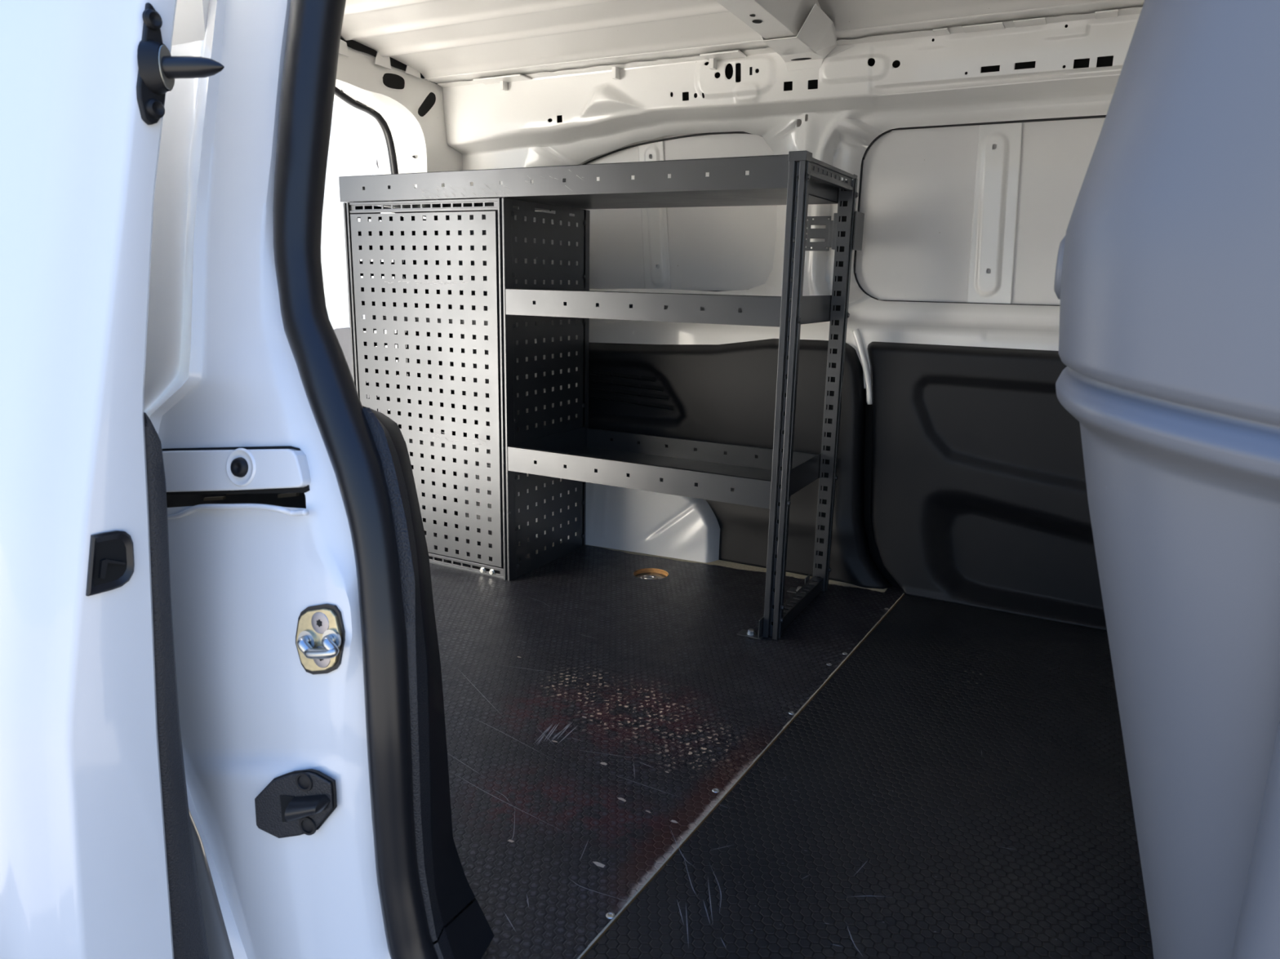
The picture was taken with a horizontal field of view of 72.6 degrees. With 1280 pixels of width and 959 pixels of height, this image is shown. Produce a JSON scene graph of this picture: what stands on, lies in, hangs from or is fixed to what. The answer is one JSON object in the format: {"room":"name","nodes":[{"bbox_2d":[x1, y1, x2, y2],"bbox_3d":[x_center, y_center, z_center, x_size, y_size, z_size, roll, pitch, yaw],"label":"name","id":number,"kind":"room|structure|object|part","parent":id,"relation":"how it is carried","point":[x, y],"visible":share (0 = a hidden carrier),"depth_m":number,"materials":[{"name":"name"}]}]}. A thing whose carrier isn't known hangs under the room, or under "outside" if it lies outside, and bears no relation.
{"room":"vehicle interior","nodes":[
{"label":"vehicle interior","id":0,"kind":"room"},
{"bbox_2d":[171,0,209,45],"bbox_3d":[-0.869,-0.178,1.243,0.910,1.390,0.030,8,15,27],"label":"wall","id":1,"kind":"structure","parent":0,"point":[191,15],"depth_m":0.94,"materials":[{"name":"white metal"}]},
{"bbox_2d":[143,0,391,958],"bbox_3d":[-0.417,-0.066,0.990,0.610,1.538,0.261,8,15,27],"label":"pillar","id":2,"kind":"structure","parent":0,"point":[221,370],"depth_m":0.92,"materials":[{"name":"white metal"}]},
{"bbox_2d":[166,493,306,508],"bbox_3d":[-0.492,0.032,1.025,0.301,0.097,0.008,7,14,24],"label":"slot","id":3,"kind":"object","parent":2,"relation":"attached to","point":[172,500],"depth_m":1.01,"materials":[{"name":"black"}]},
{"bbox_2d":[162,445,311,494],"bbox_3d":[-0.445,-0.006,0.918,0.240,0.073,0.028,6,14,21],"label":"rail cover","id":4,"kind":"object","parent":2,"relation":"attached to","point":[245,469],"visible":0.89,"depth_m":0.90,"materials":[{"name":"white paint"}]},
{"bbox_2d":[226,448,256,486],"bbox_3d":[-0.411,-0.012,0.895,0.040,0.039,0.009,7,14,23],"label":"washer","id":5,"kind":"object","parent":4,"relation":"in","point":[241,463],"depth_m":0.89,"materials":[{"name":"white paint"}]},
{"bbox_2d":[167,503,309,519],"bbox_3d":[-0.444,0.037,0.917,0.247,0.045,0.014,7,14,24],"label":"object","id":6,"kind":"structure","parent":2,"relation":"attached to","point":[204,506],"depth_m":0.90,"materials":[{"name":"white paint"}]},
{"bbox_2d":[204,493,299,501],"bbox_3d":[-0.431,0.018,0.962,0.150,0.030,0.006,8,14,26],"label":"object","id":7,"kind":"object","parent":2,"relation":"attached to","point":[286,495],"visible":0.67,"depth_m":0.97,"materials":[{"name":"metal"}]},
{"bbox_2d":[254,768,337,838],"bbox_3d":[-0.365,0.343,0.906,0.103,0.089,0.024,5,14,17],"label":"door stop","id":8,"kind":"object","parent":2,"relation":"attached to","point":[296,802],"visible":1,"depth_m":0.91,"materials":[{"name":"black plastic"}]},
{"bbox_2d":[295,603,345,675],"bbox_3d":[-0.324,0.163,0.871,0.066,0.077,0.027,8,15,27],"label":"door striker","id":9,"kind":"object","parent":2,"relation":"attached to","point":[320,636],"depth_m":0.87,"materials":[{"name":"silver metal"}]},
{"bbox_2d":[316,619,321,626],"bbox_3d":[-0.320,0.143,0.868,0.007,0.008,0.001,8,15,27],"label":"socket","id":10,"kind":"object","parent":9,"relation":"attached to","point":[318,621],"depth_m":0.87,"materials":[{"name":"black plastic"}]},
{"bbox_2d":[272,0,438,958],"bbox_3d":[-0.310,-0.092,0.925,0.125,1.355,0.404,-5,14,-24],"label":"seal","id":11,"kind":"object","parent":2,"relation":"attached to","point":[314,28],"visible":1,"depth_m":0.88,"materials":[{"name":"black rubber"}]},
{"bbox_2d":[362,405,494,958],"bbox_3d":[-0.363,0.262,1.063,0.577,0.737,0.135,11,16,35],"label":"trim","id":12,"kind":"structure","parent":2,"relation":"attached to","point":[446,889],"depth_m":0.92,"materials":[{"name":"black plastic"}]},
{"bbox_3d":[-0.297,0.551,1.070,0.403,0.172,0.100,8,15,27],"label":"sill","id":13,"kind":"part","parent":12,"relation":"part of","materials":[{"name":"black plastic"}]},
{"bbox_2d":[333,45,462,375],"bbox_3d":[-0.960,-0.402,2.162,0.152,1.390,1.650,8,15,27],"label":"pillar","id":14,"kind":"structure","parent":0,"point":[359,77],"depth_m":2.47,"materials":[{"name":"white metal"}]},
{"bbox_2d":[334,86,408,389],"bbox_3d":[-1.013,-0.410,2.088,0.025,1.297,1.314,8,15,27],"label":"seal","id":15,"kind":"object","parent":14,"relation":"attached to","point":[387,133],"visible":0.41,"depth_m":2.47,"materials":[{"name":"black rubber"}]},
{"bbox_2d":[320,95,426,412],"bbox_3d":[-0.913,-0.548,2.976,0.510,1.510,0.072,8,15,27],"label":"window","id":16,"kind":"structure","parent":14,"relation":"in","point":[352,151],"depth_m":2.97,"materials":[{"name":"white paint"}]},
{"bbox_2d":[338,39,421,78],"bbox_3d":[-0.690,-1.112,2.297,0.009,0.037,0.324,8,15,27],"label":"trim","id":17,"kind":"structure","parent":14,"relation":"attached to","point":[380,60],"depth_m":2.31,"materials":[{"name":"white paint"}]},
{"bbox_2d":[340,35,439,85],"bbox_3d":[-0.886,-1.048,1.950,0.002,0.069,1.300,8,15,27],"label":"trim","id":18,"kind":"structure","parent":14,"relation":"attached to","point":[353,44],"depth_m":2.27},
{"bbox_2d":[635,569,666,577],"bbox_3d":[-0.024,0.433,1.841,2.500,0.045,1.670,8,15,27],"label":"floor","id":19,"kind":"structure","parent":0,"point":[663,570],"depth_m":2.46,"materials":[{"name":"white paint"}]},
{"bbox_2d":[636,573,665,579],"bbox_3d":[0.029,0.271,2.302,0.084,0.039,0.084,8,15,27],"label":"ring","id":20,"kind":"object","parent":19,"relation":"attached to","point":[648,575],"visible":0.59,"depth_m":2.31,"materials":[{"name":"metal"}]},
{"bbox_2d":[340,0,1103,77],"bbox_3d":[0.066,-0.897,1.387,2.215,0.065,1.458,8,15,27],"label":"ceiling","id":21,"kind":"structure","parent":0,"point":[433,37],"depth_m":2.01,"materials":[{"name":"white paint"}]},
{"bbox_2d":[715,0,820,39],"bbox_3d":[0.072,-0.864,1.363,0.142,0.092,1.334,8,14,26],"label":"beam","id":22,"kind":"structure","parent":21,"relation":"attached to","point":[780,19],"depth_m":1.69,"materials":[{"name":"white metal"}]},
{"bbox_2d":[749,14,811,60],"bbox_3d":[0.299,-0.922,1.824,0.050,0.010,0.414,6,14,20],"label":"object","id":23,"kind":"structure","parent":22,"relation":"attached to","point":[756,21],"depth_m":1.70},
{"bbox_2d":[760,3,853,71],"bbox_3d":[0.340,-0.963,1.911,0.189,0.059,0.284,8,15,27],"label":"beam","id":24,"kind":"structure","parent":21,"relation":"attached to","point":[816,39],"depth_m":1.87,"materials":[{"name":"white metal"}]},
{"bbox_2d":[421,0,1144,388],"bbox_3d":[0.391,-0.629,2.129,2.206,0.796,0.197,8,15,27],"label":"wall","id":25,"kind":"structure","parent":0,"point":[854,102],"depth_m":2.12,"materials":[{"name":"white metal"}]},
{"bbox_2d":[588,338,892,589],"bbox_3d":[0.047,-0.111,2.481,1.382,0.621,0.085,8,15,28],"label":"panel","id":26,"kind":"object","parent":25,"relation":"attached to","point":[726,393],"visible":0.34,"depth_m":2.31,"materials":[{"name":"black plastic"}]},
{"bbox_2d":[436,6,1142,91],"bbox_3d":[0.379,-0.988,2.013,2.180,0.028,0.065,8,15,27],"label":"roof rail","id":27,"kind":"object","parent":25,"relation":"attached to","point":[713,57],"depth_m":2.05,"materials":[{"name":"white metal"}]},
{"bbox_2d":[852,328,871,404],"bbox_3d":[0.553,-0.280,2.163,0.066,0.185,0.016,8,15,27],"label":"trim","id":28,"kind":"structure","parent":25,"relation":"attached to","point":[856,334],"depth_m":2.15,"materials":[{"name":"white paint"}]},
{"bbox_2d":[866,341,1106,631],"bbox_3d":[0.948,0.016,2.004,0.902,0.625,0.073,8,15,27],"label":"panel","id":29,"kind":"object","parent":25,"relation":"attached to","point":[979,492],"visible":0.61,"depth_m":2.07,"materials":[{"name":"black plastic"}]},
{"bbox_2d":[424,521,1153,958],"bbox_3d":[-0.042,0.378,1.758,2.370,0.013,1.570,8,15,27],"label":"floor","id":30,"kind":"structure","parent":0,"point":[958,788],"depth_m":1.38,"materials":[{"name":"black rubber"}]},
{"bbox_2d":[465,462,719,563],"bbox_3d":[-0.172,0.038,2.549,0.888,0.290,0.088,7,14,23],"label":"wheel arch","id":31,"kind":"object","parent":30,"relation":"on","point":[620,518],"visible":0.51,"depth_m":2.44,"materials":[{"name":"white paint"}]},
{"bbox_2d":[338,150,864,639],"bbox_3d":[-0.130,-0.258,2.248,1.248,1.003,0.483,8,15,27],"label":"shelving unit","id":32,"kind":"object","parent":30,"relation":"on","point":[494,303],"visible":0.94,"depth_m":2.15,"materials":[{"name":"metal"}]},
{"bbox_3d":[-0.760,-0.261,2.358,0.018,0.934,0.030,8,15,27],"label":"upright post","id":33,"kind":"part","parent":32,"relation":"part of","materials":[{"name":"grey metal"}]},
{"bbox_3d":[-0.677,-0.295,2.513,0.002,0.934,0.328,8,15,27],"label":"panel","id":34,"kind":"part","parent":32,"relation":"part of","materials":[{"name":"grey metal"}]},
{"bbox_3d":[-0.537,-0.671,2.135,0.477,0.026,0.006,8,15,27],"label":"door rail","id":35,"kind":"part","parent":32,"relation":"part of","materials":[{"name":"grey metal"}]},
{"bbox_3d":[-0.546,-0.231,2.242,0.465,0.873,0.020,8,15,27],"label":"locker door","id":36,"kind":"part","parent":32,"relation":"part of","materials":[{"name":"grey metal"}]},
{"bbox_3d":[-0.594,-0.327,2.659,0.018,0.934,0.030,8,15,27],"label":"upright post","id":37,"kind":"part","parent":32,"relation":"part of","materials":[{"name":"grey metal"}]},
{"bbox_3d":[-0.443,-0.431,2.377,0.501,0.030,0.320,8,15,27],"label":"shelf","id":38,"kind":"part","parent":32,"relation":"part of","materials":[{"name":"grey metal"}]},
{"bbox_3d":[-0.449,-0.119,2.449,0.501,0.030,0.320,8,15,27],"label":"shelf","id":39,"kind":"part","parent":32,"relation":"part of","materials":[{"name":"grey metal"}]},
{"bbox_3d":[-0.555,0.213,2.340,0.477,0.028,0.006,8,15,27],"label":"door rail","id":40,"kind":"part","parent":32,"relation":"part of","materials":[{"name":"grey metal"}]},
{"bbox_3d":[-0.325,-0.200,2.131,0.018,0.934,0.030,8,15,27],"label":"upright post","id":41,"kind":"part","parent":32,"relation":"part of","materials":[{"name":"grey metal"}]},
{"bbox_3d":[-0.369,-0.298,2.555,0.505,0.934,0.002,8,15,27],"label":"panel","id":42,"kind":"part","parent":32,"relation":"part of","materials":[{"name":"grey metal"}]},
{"bbox_3d":[-0.232,-0.232,2.281,0.002,0.934,0.328,8,15,27],"label":"panel","id":43,"kind":"part","parent":32,"relation":"part of","materials":[{"name":"grey metal"}]},
{"bbox_3d":[-0.159,-0.266,2.432,0.018,0.934,0.030,8,15,27],"label":"upright post","id":44,"kind":"part","parent":32,"relation":"part of","materials":[{"name":"grey metal"}]},
{"bbox_2d":[338,154,839,212],"bbox_3d":[-0.156,-0.704,2.124,1.206,0.069,0.369,8,15,27],"label":"shelf","id":45,"kind":"object","parent":32,"relation":"on","point":[771,180],"depth_m":1.96,"materials":[{"name":"grey metal"}]},
{"bbox_2d":[507,426,821,509],"bbox_3d":[0.062,-0.044,2.149,0.682,0.061,0.369,8,15,27],"label":"shelf","id":46,"kind":"object","parent":32,"relation":"on","point":[576,453],"depth_m":2.13,"materials":[{"name":"grey metal"}]},
{"bbox_2d":[505,288,831,326],"bbox_3d":[0.070,-0.414,2.064,0.682,0.060,0.369,8,15,27],"label":"shelf","id":47,"kind":"object","parent":32,"relation":"on","point":[521,304],"depth_m":1.90,"materials":[{"name":"grey metal"}]},
{"bbox_3d":[0.302,-0.145,1.798,0.037,1.003,0.037,8,15,27],"label":"upright post","id":48,"kind":"part","parent":32,"relation":"part of","materials":[{"name":"grey metal"}]},
{"bbox_3d":[0.374,0.291,2.059,0.028,0.030,0.320,8,15,27],"label":"rail","id":49,"kind":"part","parent":32,"relation":"part of","materials":[{"name":"black metal"}]},
{"bbox_3d":[0.403,-0.642,1.838,0.012,0.034,0.320,8,15,27],"label":"rail","id":50,"kind":"part","parent":32,"relation":"part of","materials":[{"name":"grey metal"}]},
{"bbox_3d":[0.468,-0.209,2.099,0.036,0.998,0.030,8,15,27],"label":"upright post","id":51,"kind":"part","parent":32,"relation":"part of","materials":[{"name":"grey metal"}]},
{"bbox_2d":[605,911,615,919],"bbox_3d":[-0.036,0.532,1.063,0.011,0.001,0.012,8,15,27],"label":"screw","id":52,"kind":"object","parent":30,"relation":"on","point":[610,915],"visible":1,"depth_m":1.06,"materials":[{"name":"metal"}]},
{"bbox_2d":[711,788,719,792],"bbox_3d":[0.116,0.474,1.327,0.011,0.001,0.012,8,15,27],"label":"screw","id":53,"kind":"object","parent":30,"relation":"on","point":[714,790],"visible":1,"depth_m":1.33,"materials":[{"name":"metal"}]},
{"bbox_2d":[1053,0,1279,958],"bbox_3d":[0.867,-0.056,0.900,0.784,1.404,1.219,8,15,27],"label":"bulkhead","id":54,"kind":"object","parent":30,"relation":"on","point":[1166,285],"visible":1,"depth_m":0.57,"materials":[{"name":"grey plastic"}]},
{"bbox_2d":[546,114,1106,584],"bbox_3d":[0.434,-0.396,2.278,2.300,1.380,0.038,8,15,27],"label":"wall","id":55,"kind":"structure","parent":0,"point":[917,186],"depth_m":2.11,"materials":[{"name":"white metal"}]},
{"bbox_2d":[547,24,1113,122],"bbox_3d":[0.413,-0.970,2.082,2.200,0.174,0.004,8,15,27],"label":"holes","id":56,"kind":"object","parent":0,"point":[1102,61],"depth_m":2.01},
{"bbox_3d":[0.168,-0.666,0.604,1.300,0.150,0.100,8,15,27],"label":"wall","id":57,"kind":"structure","parent":0,"visible":0},
{"bbox_2d":[0,0,224,958],"bbox_3d":[-0.855,0.038,1.042,1.012,1.640,0.318,8,15,27],"label":"sliding door","id":58,"kind":"structure","parent":57,"relation":"in","point":[98,861],"depth_m":0.79,"materials":[{"name":"white paint"}]},
{"bbox_2d":[158,44,174,89],"bbox_3d":[-0.419,-0.365,0.770,0.002,0.037,0.023,2,13,2],"label":"washer","id":59,"kind":"object","parent":58,"relation":"in","point":[166,60],"depth_m":0.76,"materials":[{"name":"metal"}]},
{"bbox_3d":[-0.870,0.336,1.111,0.897,0.928,0.056,8,15,27],"label":"trim","id":60,"kind":"part","parent":58,"relation":"part of","materials":[{"name":"black plastic"}]}
]}

